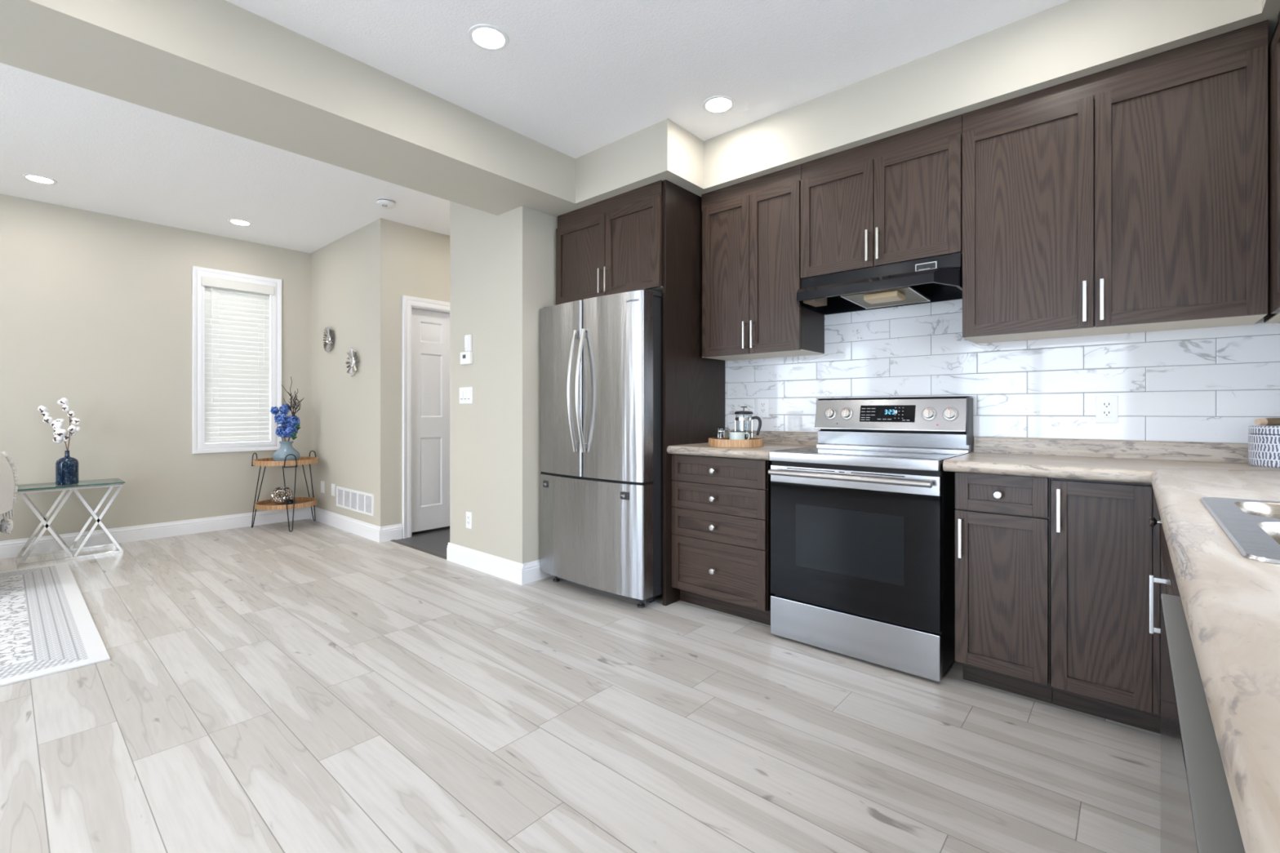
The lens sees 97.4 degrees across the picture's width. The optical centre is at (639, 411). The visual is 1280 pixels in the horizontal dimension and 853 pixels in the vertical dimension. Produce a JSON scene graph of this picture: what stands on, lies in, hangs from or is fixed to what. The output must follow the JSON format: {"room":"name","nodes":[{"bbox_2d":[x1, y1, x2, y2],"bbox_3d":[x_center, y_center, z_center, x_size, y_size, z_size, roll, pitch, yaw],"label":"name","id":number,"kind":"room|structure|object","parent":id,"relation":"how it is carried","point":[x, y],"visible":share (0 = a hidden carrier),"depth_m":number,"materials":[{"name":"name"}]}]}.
{"room":"kitchen","nodes":[
{"label":"kitchen","id":0,"kind":"room"},
{"bbox_2d":[0,193,311,541],"bbox_3d":[-5.086,-0.265,4.052,0.150,2.750,4.880,0,0,41],"label":"wall","id":1,"kind":"structure","parent":0,"point":[95,308],"depth_m":4.73,"materials":[{"name":"beige paint"}]},
{"bbox_2d":[0,506,310,559],"bbox_3d":[-5.023,1.045,3.997,0.017,0.130,4.880,0,0,41],"label":"baseboard","id":2,"kind":"structure","parent":1,"relation":"attached to","point":[8,548],"depth_m":4.91,"materials":[{"name":"white paint"}]},
{"bbox_2d":[191,266,281,453],"bbox_3d":[-3.875,-0.466,5.406,0.164,1.704,0.709,0,0,41],"label":"window","id":3,"kind":"structure","parent":1,"relation":"in","point":[198,445],"depth_m":5.23,"materials":[{"name":"white paint"}]},
{"bbox_2d":[201,275,275,443],"bbox_3d":[-3.836,-0.471,5.372,0.077,1.527,0.581,0,0,41],"label":"window blind","id":4,"kind":"object","parent":3,"relation":"attached to","point":[237,313],"visible":1,"depth_m":5.37,"materials":[{"name":"white plastic"}]},
{"bbox_2d":[0,0,583,217],"bbox_3d":[-2.087,-1.480,2.085,0.557,0.320,5.880,0,0,41],"label":"beam","id":5,"kind":"structure","parent":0,"point":[223,65],"depth_m":2.43,"materials":[{"name":"beige paint"}]},
{"bbox_2d":[311,221,373,524],"bbox_3d":[-2.873,-0.265,5.436,1.650,2.750,0.120,0,0,41],"label":"wall","id":6,"kind":"structure","parent":0,"point":[342,270],"depth_m":5.28,"materials":[{"name":"beige paint"}]},
{"bbox_2d":[320,480,324,493],"bbox_3d":[-3.171,0.756,5.612,0.084,0.116,0.008,0,0,41],"label":"wall plate","id":7,"kind":"object","parent":6,"relation":"attached to","point":[322,482],"visible":1,"depth_m":5.61,"materials":[{"name":"white plastic"}]},
{"bbox_2d":[322,326,333,351],"bbox_3d":[-3.021,-0.700,5.460,0.256,0.256,0.036,0,0,41],"label":"sunburst ornament","id":8,"kind":"object","parent":6,"relation":"attached to","point":[328,333],"visible":1,"depth_m":5.45,"materials":[{"name":"silver metal"}]},
{"bbox_2d":[331,483,335,496],"bbox_3d":[-2.968,0.761,5.434,0.084,0.116,0.008,0,0,41],"label":"wall plate","id":9,"kind":"object","parent":6,"relation":"attached to","point":[333,486],"visible":1,"depth_m":5.42,"materials":[{"name":"white plastic"}]},
{"bbox_2d":[309,506,381,542],"bbox_3d":[-2.804,1.045,5.284,1.620,0.130,0.017,0,0,41],"label":"baseboard","id":10,"kind":"structure","parent":6,"relation":"attached to","point":[371,531],"depth_m":5.17,"materials":[{"name":"white paint"}]},
{"bbox_2d":[345,347,358,376],"bbox_3d":[-2.602,-0.446,5.092,0.270,0.270,0.036,0,0,41],"label":"sunburst ornament","id":11,"kind":"object","parent":6,"relation":"attached to","point":[352,354],"visible":1,"depth_m":5.08,"materials":[{"name":"silver metal"}]},
{"bbox_2d":[336,486,373,515],"bbox_3d":[-2.599,0.811,5.109,0.797,0.188,0.010,0,0,41],"label":"air vent","id":12,"kind":"object","parent":6,"relation":"in","point":[362,502],"visible":1,"depth_m":5.09,"materials":[{"name":"white plastic"}]},
{"bbox_2d":[373,217,449,526],"bbox_3d":[-1.532,-0.265,5.622,0.120,2.750,2.170,0,0,41],"label":"wall","id":13,"kind":"structure","parent":0,"point":[409,260],"depth_m":4.85,"materials":[{"name":"beige paint"}]},
{"bbox_2d":[381,523,402,542],"bbox_3d":[-2.136,1.045,4.830,0.017,0.130,0.182,0,0,41],"label":"baseboard","id":14,"kind":"structure","parent":13,"relation":"attached to","point":[388,533],"depth_m":4.83,"materials":[{"name":"white paint"}]},
{"bbox_2d":[390,539,446,559],"bbox_3d":[-1.771,1.107,4.516,0.950,0.006,0.040,0,0,41],"label":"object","id":15,"kind":"structure","parent":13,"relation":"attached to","point":[393,540],"depth_m":4.50,"materials":[{"name":"grey"}]},
{"bbox_2d":[402,295,449,538],"bbox_3d":[-1.810,0.050,5.287,0.144,2.121,0.922,0,0,41],"label":"door","id":16,"kind":"structure","parent":13,"relation":"in","point":[425,322],"depth_m":5.13,"materials":[{"name":"white paint"}]},
{"bbox_2d":[412,526,449,533],"bbox_3d":[-1.808,-0.215,6.012,0.850,2.850,2.150,0,0,41],"label":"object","id":17,"kind":"structure","parent":0,"point":[445,526],"depth_m":5.25,"materials":[{"name":"beige paint"}]},
{"bbox_2d":[0,0,1070,253],"bbox_3d":[-1.695,-1.698,2.419,7.400,0.185,7.200,0,0,41],"label":"ceiling","id":18,"kind":"structure","parent":0,"point":[575,78],"depth_m":2.79,"materials":[{"name":"white paint"}]},
{"bbox_2d":[22,173,57,184],"bbox_3d":[-4.236,-1.637,3.967,0.172,0.006,0.172,0,0,41],"label":"recessed light","id":19,"kind":"object","parent":18,"relation":"in","point":[36,178],"visible":1,"depth_m":3.97,"materials":[{"name":"white plastic"}]},
{"bbox_2d":[26,175,53,182],"bbox_3d":[-4.236,-1.639,3.967,0.132,0.002,0.132,0,0,-8],"label":"diffuser","id":20,"kind":"object","parent":19,"relation":"attached to","point":[39,179],"depth_m":3.97,"materials":[{"name":"white"}]},
{"bbox_2d":[227,218,252,226],"bbox_3d":[-3.467,-1.637,4.873,0.172,0.006,0.172,0,0,41],"label":"recessed light","id":21,"kind":"object","parent":18,"relation":"in","point":[237,221],"visible":1,"depth_m":4.87,"materials":[{"name":"white plastic"}]},
{"bbox_2d":[231,220,248,224],"bbox_3d":[-3.467,-1.639,4.873,0.132,0.002,0.132,0,0,-8],"label":"diffuser","id":22,"kind":"object","parent":21,"relation":"attached to","point":[237,222],"depth_m":4.88,"materials":[{"name":"white plastic"}]},
{"bbox_2d":[376,197,395,208],"bbox_3d":[-1.978,-1.617,4.378,0.142,0.044,0.142,0,0,41],"label":"smoke detector","id":23,"kind":"object","parent":18,"relation":"attached to","point":[384,202],"visible":1,"depth_m":4.34,"materials":[{"name":"white plastic"}]},
{"bbox_2d":[467,23,509,50],"bbox_3d":[-0.649,-1.602,2.413,0.172,0.006,0.172,0,0,41],"label":"recessed light","id":24,"kind":"object","parent":18,"relation":"in","point":[487,37],"visible":1,"depth_m":2.41,"materials":[{"name":"white plastic"}]},
{"bbox_2d":[472,27,504,48],"bbox_3d":[-0.649,-1.604,2.413,0.132,0.002,0.132,0,0,10],"label":"diffuser","id":25,"kind":"object","parent":24,"relation":"attached to","point":[482,37],"depth_m":2.41,"materials":[{"name":"white plastic"}]},
{"bbox_2d":[702,95,735,113],"bbox_3d":[0.411,-1.602,2.939,0.172,0.006,0.172,0,0,41],"label":"recessed light","id":26,"kind":"object","parent":18,"relation":"in","point":[716,104],"visible":1,"depth_m":2.93,"materials":[{"name":"white plastic"}]},
{"bbox_2d":[706,97,731,111],"bbox_3d":[0.411,-1.604,2.939,0.132,0.002,0.132,0,0,10],"label":"diffuser","id":27,"kind":"object","parent":26,"relation":"attached to","point":[713,104],"depth_m":2.94,"materials":[{"name":"white plastic"}]},
{"bbox_2d":[0,518,1160,852],"bbox_3d":[-1.695,1.160,2.419,7.400,0.100,7.200,0,0,41],"label":"floor","id":28,"kind":"structure","parent":0,"point":[316,686],"depth_m":1.95,"materials":[{"name":"laminate"}]},
{"bbox_2d":[0,562,110,686],"bbox_3d":[-3.833,1.105,2.666,2.420,0.009,1.700,0,0,41],"label":"rug","id":29,"kind":"object","parent":28,"relation":"on","point":[47,627],"visible":1,"depth_m":2.87,"materials":[{"name":"white fabric"}]},
{"bbox_3d":[-4.358,0.688,3.267,0.840,0.826,0.800,0,0,41],"label":"armchair","id":30,"kind":"object","parent":29,"relation":"on","visible":0},
{"bbox_2d":[0,451,17,533],"bbox_3d":[-4.079,0.509,3.449,0.645,0.522,0.355,0,0,41],"label":"throw blanket","id":31,"kind":"object","parent":30,"relation":"on","point":[8,478],"visible":1,"depth_m":3.51,"materials":[{"name":"white fabric"}]},
{"bbox_2d":[15,478,124,567],"bbox_3d":[-4.379,0.833,4.326,0.393,0.554,0.574,0,0,41],"label":"glass side table","id":32,"kind":"object","parent":28,"relation":"on","point":[23,489],"visible":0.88,"depth_m":4.27,"materials":[{"name":"silver"}]},
{"bbox_2d":[55,450,78,484],"bbox_3d":[-4.350,0.427,4.268,0.124,0.256,0.124,0,0,41],"label":"bottle vase","id":33,"kind":"object","parent":32,"relation":"on","point":[66,467],"visible":1,"depth_m":4.23,"materials":[{"name":"blue glass"}]},
{"bbox_2d":[37,405,71,450],"bbox_3d":[-4.449,0.205,4.263,0.232,0.499,0.085,0,0,2],"label":"branch","id":34,"kind":"object","parent":33,"relation":"in","point":[60,434],"visible":1,"depth_m":4.25,"materials":[{"name":"white plant"}]},
{"bbox_2d":[57,397,80,450],"bbox_3d":[-4.332,0.175,4.269,0.156,0.559,0.065,0,0,-3],"label":"branch","id":35,"kind":"object","parent":33,"relation":"in","point":[64,401],"visible":1,"depth_m":4.26,"materials":[{"name":"white plant"}]},
{"bbox_2d":[251,450,318,532],"bbox_3d":[-3.374,0.751,5.388,0.566,0.714,0.554,0,0,41],"label":"tray table","id":36,"kind":"object","parent":28,"relation":"on","point":[301,502],"visible":0.95,"depth_m":5.29,"materials":[{"name":"brown wood"}]},
{"bbox_2d":[270,487,293,504],"bbox_3d":[-3.437,0.813,5.399,0.190,0.156,0.190,0,0,41],"label":"decorative ball","id":37,"kind":"object","parent":36,"relation":"on","point":[277,496],"visible":0.92,"depth_m":5.34,"materials":[{"name":"silver metal"}]},
{"bbox_2d":[253,456,318,466],"bbox_3d":[-3.391,0.478,5.391,0.536,0.043,0.536,0,0,41],"label":"tray","id":38,"kind":"object","parent":36,"relation":"on","point":[303,460],"depth_m":5.21,"materials":[{"name":"brown wood"}]},
{"bbox_2d":[254,497,316,510],"bbox_3d":[-3.391,0.883,5.391,0.508,0.043,0.508,0,0,41],"label":"tray","id":39,"kind":"object","parent":36,"relation":"on","point":[301,502],"depth_m":5.30,"materials":[{"name":"brown wood"}]},
{"bbox_2d":[272,440,299,461],"bbox_3d":[-3.394,0.387,5.395,0.224,0.198,0.224,0,0,41],"label":"vase","id":40,"kind":"object","parent":36,"relation":"on","point":[286,448],"visible":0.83,"depth_m":5.33,"materials":[{"name":"blue ceramic"}]},
{"bbox_2d":[269,406,283,441],"bbox_3d":[-3.481,0.213,5.391,0.116,0.523,0.080,0,0,-27],"label":"flower","id":41,"kind":"object","parent":40,"relation":"in","point":[275,411],"visible":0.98,"depth_m":5.37,"materials":[{"name":"blue plant"}]},
{"bbox_2d":[275,426,286,441],"bbox_3d":[-3.413,0.306,5.365,0.113,0.336,0.117,0,0,41],"label":"flower","id":42,"kind":"object","parent":40,"relation":"in","point":[280,431],"visible":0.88,"depth_m":5.34,"materials":[{"name":"blue plant"}]},
{"bbox_2d":[274,412,290,441],"bbox_3d":[-3.416,0.240,5.363,0.130,0.470,0.125,0,0,23],"label":"flower","id":43,"kind":"object","parent":40,"relation":"in","point":[282,419],"visible":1,"depth_m":5.33,"materials":[{"name":"blue plant"}]},
{"bbox_2d":[279,404,290,440],"bbox_3d":[-3.421,0.201,5.423,0.100,0.548,0.103,0,0,41],"label":"flower","id":44,"kind":"object","parent":40,"relation":"in","point":[284,407],"visible":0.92,"depth_m":5.40,"materials":[{"name":"blue plant"}]},
{"bbox_2d":[283,425,297,440],"bbox_3d":[-3.350,0.297,5.386,0.134,0.355,0.130,0,0,41],"label":"flower","id":45,"kind":"object","parent":40,"relation":"in","point":[291,431],"visible":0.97,"depth_m":5.37,"materials":[{"name":"blue plant"}]},
{"bbox_2d":[281,376,304,441],"bbox_3d":[-3.321,0.071,5.394,0.244,0.808,0.075,0,0,15],"label":"branch","id":46,"kind":"object","parent":40,"relation":"in","point":[295,395],"visible":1,"depth_m":5.40,"materials":[{"name":"black plant"}]},
{"bbox_2d":[286,414,300,441],"bbox_3d":[-3.341,0.254,5.415,0.128,0.441,0.120,0,0,41],"label":"flower","id":47,"kind":"object","parent":40,"relation":"in","point":[295,422],"visible":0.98,"depth_m":5.39,"materials":[{"name":"blue plant"}]},
{"bbox_2d":[284,497,296,504],"bbox_3d":[-3.319,0.853,5.329,0.099,0.074,0.099,0,0,41],"label":"ornament","id":48,"kind":"object","parent":36,"relation":"on","point":[290,501],"visible":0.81,"depth_m":5.32,"materials":[{"name":"grey"}]},
{"bbox_2d":[449,200,557,564],"bbox_3d":[-0.399,-0.265,4.684,0.880,2.750,2.085,0,0,41],"label":"wall pier","id":49,"kind":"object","parent":28,"relation":"on","point":[503,266],"visible":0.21,"depth_m":3.80,"materials":[{"name":"beige paint"}]},
{"bbox_2d":[459,386,472,404],"bbox_3d":[-1.254,-0.114,4.041,0.168,0.118,0.010,0,0,41],"label":"light switch","id":50,"kind":"object","parent":49,"relation":"attached to","point":[465,393],"visible":1,"depth_m":4.03,"materials":[{"name":"white plastic"}]},
{"bbox_2d":[460,351,472,364],"bbox_3d":[-1.242,-0.381,4.019,0.126,0.089,0.028,0,0,41],"label":"thermostat","id":51,"kind":"object","parent":49,"relation":"attached to","point":[466,357],"visible":1,"depth_m":3.99,"materials":[{"name":"white plastic"}]},
{"bbox_2d":[464,334,471,351],"bbox_3d":[-1.226,-0.486,4.006,0.066,0.118,0.027,0,0,41],"label":"remote control","id":52,"kind":"object","parent":49,"relation":"attached to","point":[468,338],"visible":0.99,"depth_m":3.99,"materials":[{"name":"white plastic"}]},
{"bbox_2d":[466,511,471,528],"bbox_3d":[-1.223,0.779,4.015,0.072,0.117,0.009,0,0,41],"label":"outlet","id":53,"kind":"object","parent":49,"relation":"attached to","point":[468,515],"visible":1,"depth_m":4.00,"materials":[{"name":"white plastic"}]},
{"bbox_2d":[466,515,470,525],"bbox_3d":[-1.225,0.779,4.013,0.034,0.068,0.004,0,0,41],"label":"receptacle","id":54,"kind":"object","parent":53,"relation":"attached to","point":[468,516],"depth_m":4.01,"materials":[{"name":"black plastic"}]},
{"bbox_2d":[446,542,554,585],"bbox_3d":[-0.833,1.045,4.190,0.914,0.130,0.802,0,0,41],"label":"baseboard","id":55,"kind":"object","parent":49,"relation":"attached to","point":[518,573],"visible":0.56,"depth_m":3.77,"materials":[{"name":"white paint"}]},
{"bbox_2d":[539,288,662,608],"bbox_3d":[-0.123,0.213,3.623,0.905,1.794,0.837,0,0,41],"label":"refrigerator","id":56,"kind":"object","parent":28,"relation":"on","point":[601,357],"visible":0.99,"depth_m":3.27,"materials":[{"name":"grey metal"}]},
{"bbox_2d":[662,179,724,606],"bbox_3d":[0.346,-0.105,3.441,0.022,2.429,0.629,0,0,41],"label":"end panel","id":57,"kind":"object","parent":28,"relation":"on","point":[694,384],"visible":0.56,"depth_m":3.32,"materials":[{"name":"brown wood"}]},
{"bbox_2d":[671,453,773,625],"bbox_3d":[0.604,0.677,3.227,0.645,0.865,0.609,0,0,41],"label":"base cabinet","id":58,"kind":"object","parent":28,"relation":"on","point":[721,506],"visible":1,"depth_m":3.02,"materials":[{"name":"brown wood"}]},
{"bbox_2d":[666,430,817,460],"bbox_3d":[0.596,0.183,3.221,0.642,0.122,0.612,0,0,41],"label":"countertop","id":59,"kind":"structure","parent":58,"relation":"on","point":[772,440],"depth_m":3.18,"materials":[{"name":"stone"}]},
{"bbox_2d":[708,437,763,447],"bbox_3d":[0.541,0.175,3.178,0.308,0.042,0.308,0,0,41],"label":"serving tray","id":60,"kind":"object","parent":59,"relation":"on","point":[713,442],"visible":0.98,"depth_m":3.05,"materials":[{"name":"brown wood"}]},
{"bbox_2d":[715,426,729,439],"bbox_3d":[0.467,0.135,3.208,0.090,0.091,0.098,0,0,41],"label":"glass jar","id":61,"kind":"object","parent":60,"relation":"on","point":[718,431],"visible":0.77,"depth_m":3.19,"materials":[{"name":"clear glass"}]},
{"bbox_2d":[734,406,761,439],"bbox_3d":[0.607,0.076,3.200,0.132,0.210,0.123,0,0,41],"label":"press","id":62,"kind":"object","parent":60,"relation":"on","point":[744,419],"visible":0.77,"depth_m":3.19,"materials":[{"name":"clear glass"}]},
{"bbox_3d":[0.540,0.168,3.110,0.152,0.023,0.142,0,0,41],"label":"napkin","id":63,"kind":"object","parent":60,"relation":"on","visible":0},
{"bbox_2d":[728,431,750,439],"bbox_3d":[0.544,0.143,3.112,0.097,0.060,0.091,0,0,41],"label":"mug","id":64,"kind":"object","parent":63,"relation":"on","point":[734,435],"visible":0.66,"depth_m":3.08,"materials":[{"name":"grey ceramic"}]},
{"bbox_2d":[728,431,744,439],"bbox_3d":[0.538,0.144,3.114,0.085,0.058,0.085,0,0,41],"label":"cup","id":65,"kind":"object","parent":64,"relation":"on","point":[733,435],"depth_m":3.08,"materials":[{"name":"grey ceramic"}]},
{"bbox_2d":[768,395,973,682],"bbox_3d":[1.106,0.519,2.718,0.764,1.182,0.654,0,0,41],"label":"range","id":66,"kind":"object","parent":28,"relation":"on","point":[863,517],"visible":0.98,"depth_m":2.52,"materials":[{"name":"silver metal"}]},
{"bbox_2d":[768,445,968,471],"bbox_3d":[1.094,0.218,2.709,0.758,0.049,0.544,0,0,41],"label":"cooktop","id":67,"kind":"object","parent":66,"relation":"in","point":[866,458],"depth_m":2.58,"materials":[{"name":"grey metal"}]},
{"bbox_2d":[955,471,1052,703],"bbox_3d":[1.570,0.677,2.377,0.313,0.865,0.612,0,0,41],"label":"base cabinet","id":68,"kind":"object","parent":28,"relation":"on","point":[1002,522],"visible":0.97,"depth_m":2.18,"materials":[{"name":"brown wood"}]},
{"bbox_2d":[1050,478,1160,733],"bbox_3d":[1.817,0.677,2.160,0.340,0.865,0.612,0,0,41],"label":"base cabinet","id":69,"kind":"object","parent":28,"relation":"on","point":[1105,660],"visible":0.98,"depth_m":1.98,"materials":[{"name":"brown wood"}]},
{"bbox_2d":[1148,515,1180,634],"bbox_3d":[1.508,0.677,1.180,0.646,0.865,1.494,0,0,41],"label":"base cabinet","id":70,"kind":"object","parent":28,"relation":"on","point":[1169,586],"visible":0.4,"depth_m":1.50,"materials":[{"name":"brown wood"}]},
{"bbox_2d":[942,436,1279,852],"bbox_3d":[0.869,0.183,0.913,1.256,0.122,3.720,0,0,41],"label":"countertop","id":71,"kind":"structure","parent":70,"relation":"on","point":[1230,600],"depth_m":0.68,"materials":[{"name":"stone"}]},
{"bbox_2d":[1200,497,1279,564],"bbox_3d":[1.223,0.282,0.842,0.503,0.180,0.710,0,0,41],"label":"sink","id":72,"kind":"object","parent":71,"relation":"in","point":[1253,526],"visible":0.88,"depth_m":0.97,"materials":[{"name":"silver metal"}]},
{"bbox_2d":[1248,417,1279,468],"bbox_3d":[2.271,0.110,1.978,0.178,0.174,0.178,0,0,41],"label":"canister","id":73,"kind":"object","parent":71,"relation":"on","point":[1264,438],"visible":1,"depth_m":1.97,"materials":[{"name":"ceramic"}]},
{"bbox_2d":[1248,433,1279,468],"bbox_3d":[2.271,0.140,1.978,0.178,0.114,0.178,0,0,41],"label":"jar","id":74,"kind":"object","parent":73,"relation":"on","point":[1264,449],"depth_m":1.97,"materials":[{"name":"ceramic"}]},
{"bbox_2d":[1160,593,1245,852],"bbox_3d":[0.762,0.682,0.368,0.600,0.854,0.698,0,0,41],"label":"dishwasher","id":75,"kind":"object","parent":28,"relation":"on","point":[1198,815],"visible":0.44,"depth_m":0.50,"materials":[{"name":"grey metal"}]},
{"bbox_2d":[575,0,1279,206],"bbox_3d":[1.012,-1.462,2.658,3.345,0.285,0.930,0,0,41],"label":"soffit","id":76,"kind":"structure","parent":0,"point":[1070,40],"depth_m":2.53,"materials":[{"name":"beige paint"}]},
{"bbox_3d":[1.301,-0.247,3.089,3.780,2.715,0.100,0,0,41],"label":"wall","id":77,"kind":"structure","parent":0,"visible":0},
{"bbox_2d":[555,179,662,305],"bbox_3d":[-0.023,-1.015,3.723,0.903,0.610,0.693,0,0,41],"label":"upper cabinet","id":78,"kind":"object","parent":77,"relation":"attached to","point":[613,245],"visible":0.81,"depth_m":3.44,"materials":[{"name":"brown wood"}]},
{"bbox_2d":[724,299,1279,453],"bbox_3d":[1.566,-0.265,2.784,2.679,0.950,0.010,0,0,41],"label":"backsplash","id":79,"kind":"structure","parent":77,"relation":"attached to","point":[1207,384],"depth_m":2.58,"materials":[{"name":"tile"}]},
{"bbox_2d":[701,164,824,360],"bbox_3d":[0.699,-0.823,3.302,0.644,0.992,0.354,0,0,41],"label":"upper cabinet","id":80,"kind":"object","parent":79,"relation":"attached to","point":[752,280],"visible":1,"depth_m":3.17,"materials":[{"name":"brown wood"}]},
{"bbox_2d":[757,398,768,417],"bbox_3d":[0.762,-0.021,3.476,0.078,0.117,0.009,0,0,41],"label":"outlet","id":81,"kind":"object","parent":79,"relation":"attached to","point":[762,403],"visible":0.94,"depth_m":3.47,"materials":[{"name":"white plastic"}]},
{"bbox_2d":[760,402,765,413],"bbox_3d":[0.761,-0.021,3.474,0.034,0.068,0.004,0,0,41],"label":"receptacle","id":82,"kind":"object","parent":81,"relation":"attached to","point":[762,404],"depth_m":3.47,"materials":[{"name":"white plastic"}]},
{"bbox_2d":[800,114,962,278],"bbox_3d":[1.227,-1.013,2.838,0.756,0.614,0.354,0,0,41],"label":"upper cabinet","id":83,"kind":"object","parent":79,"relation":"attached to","point":[898,197],"visible":0.98,"depth_m":2.70,"materials":[{"name":"brown wood"}]},
{"bbox_2d":[796,252,962,315],"bbox_3d":[1.179,-0.620,2.783,0.750,0.170,0.498,0,0,41],"label":"range hood","id":84,"kind":"object","parent":83,"relation":"attached to","point":[936,278],"visible":0.98,"depth_m":2.72,"materials":[{"name":"black metal"}]},
{"bbox_2d":[863,290,905,303],"bbox_3d":[1.188,-0.550,2.729,0.155,0.031,0.130,0,0,41],"label":"lamp","id":85,"kind":"object","parent":84,"relation":"attached to","point":[883,296],"depth_m":2.69,"materials":[{"name":"beige"}]},
{"bbox_2d":[915,261,937,271],"bbox_3d":[1.316,-0.665,2.586,0.090,0.035,0.002,0,0,41],"label":"switch plate","id":86,"kind":"object","parent":84,"relation":"attached to","point":[919,265],"depth_m":2.59,"materials":[{"name":"grey"}]},
{"bbox_2d":[1095,395,1118,422],"bbox_3d":[1.991,-0.008,2.397,0.073,0.117,0.009,0,0,41],"label":"outlet","id":87,"kind":"object","parent":79,"relation":"attached to","point":[1106,406],"visible":1,"depth_m":2.40,"materials":[{"name":"white plastic"}]},
{"bbox_2d":[1101,401,1111,417],"bbox_3d":[1.990,-0.008,2.395,0.034,0.068,0.004,0,0,41],"label":"receptacle","id":88,"kind":"object","parent":87,"relation":"attached to","point":[1106,406],"depth_m":2.39,"materials":[{"name":"white plastic"}]},
{"bbox_2d":[962,19,1267,343],"bbox_3d":[1.856,-0.823,2.287,0.910,0.992,0.354,0,0,41],"label":"upper cabinet","id":89,"kind":"object","parent":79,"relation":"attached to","point":[1131,197],"visible":1,"depth_m":2.13,"materials":[{"name":"brown wood"}]},
{"bbox_3d":[0.693,-0.247,-0.355,0.150,2.715,5.880,0,0,41],"label":"wall","id":90,"kind":"structure","parent":0,"visible":0},
{"bbox_2d":[1263,11,1279,323],"bbox_3d":[2.143,-0.823,1.691,0.368,0.992,0.870,0,0,41],"label":"upper cabinet","id":91,"kind":"object","parent":90,"relation":"attached to","point":[1273,316],"visible":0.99,"depth_m":1.84,"materials":[{"name":"brown wood"}]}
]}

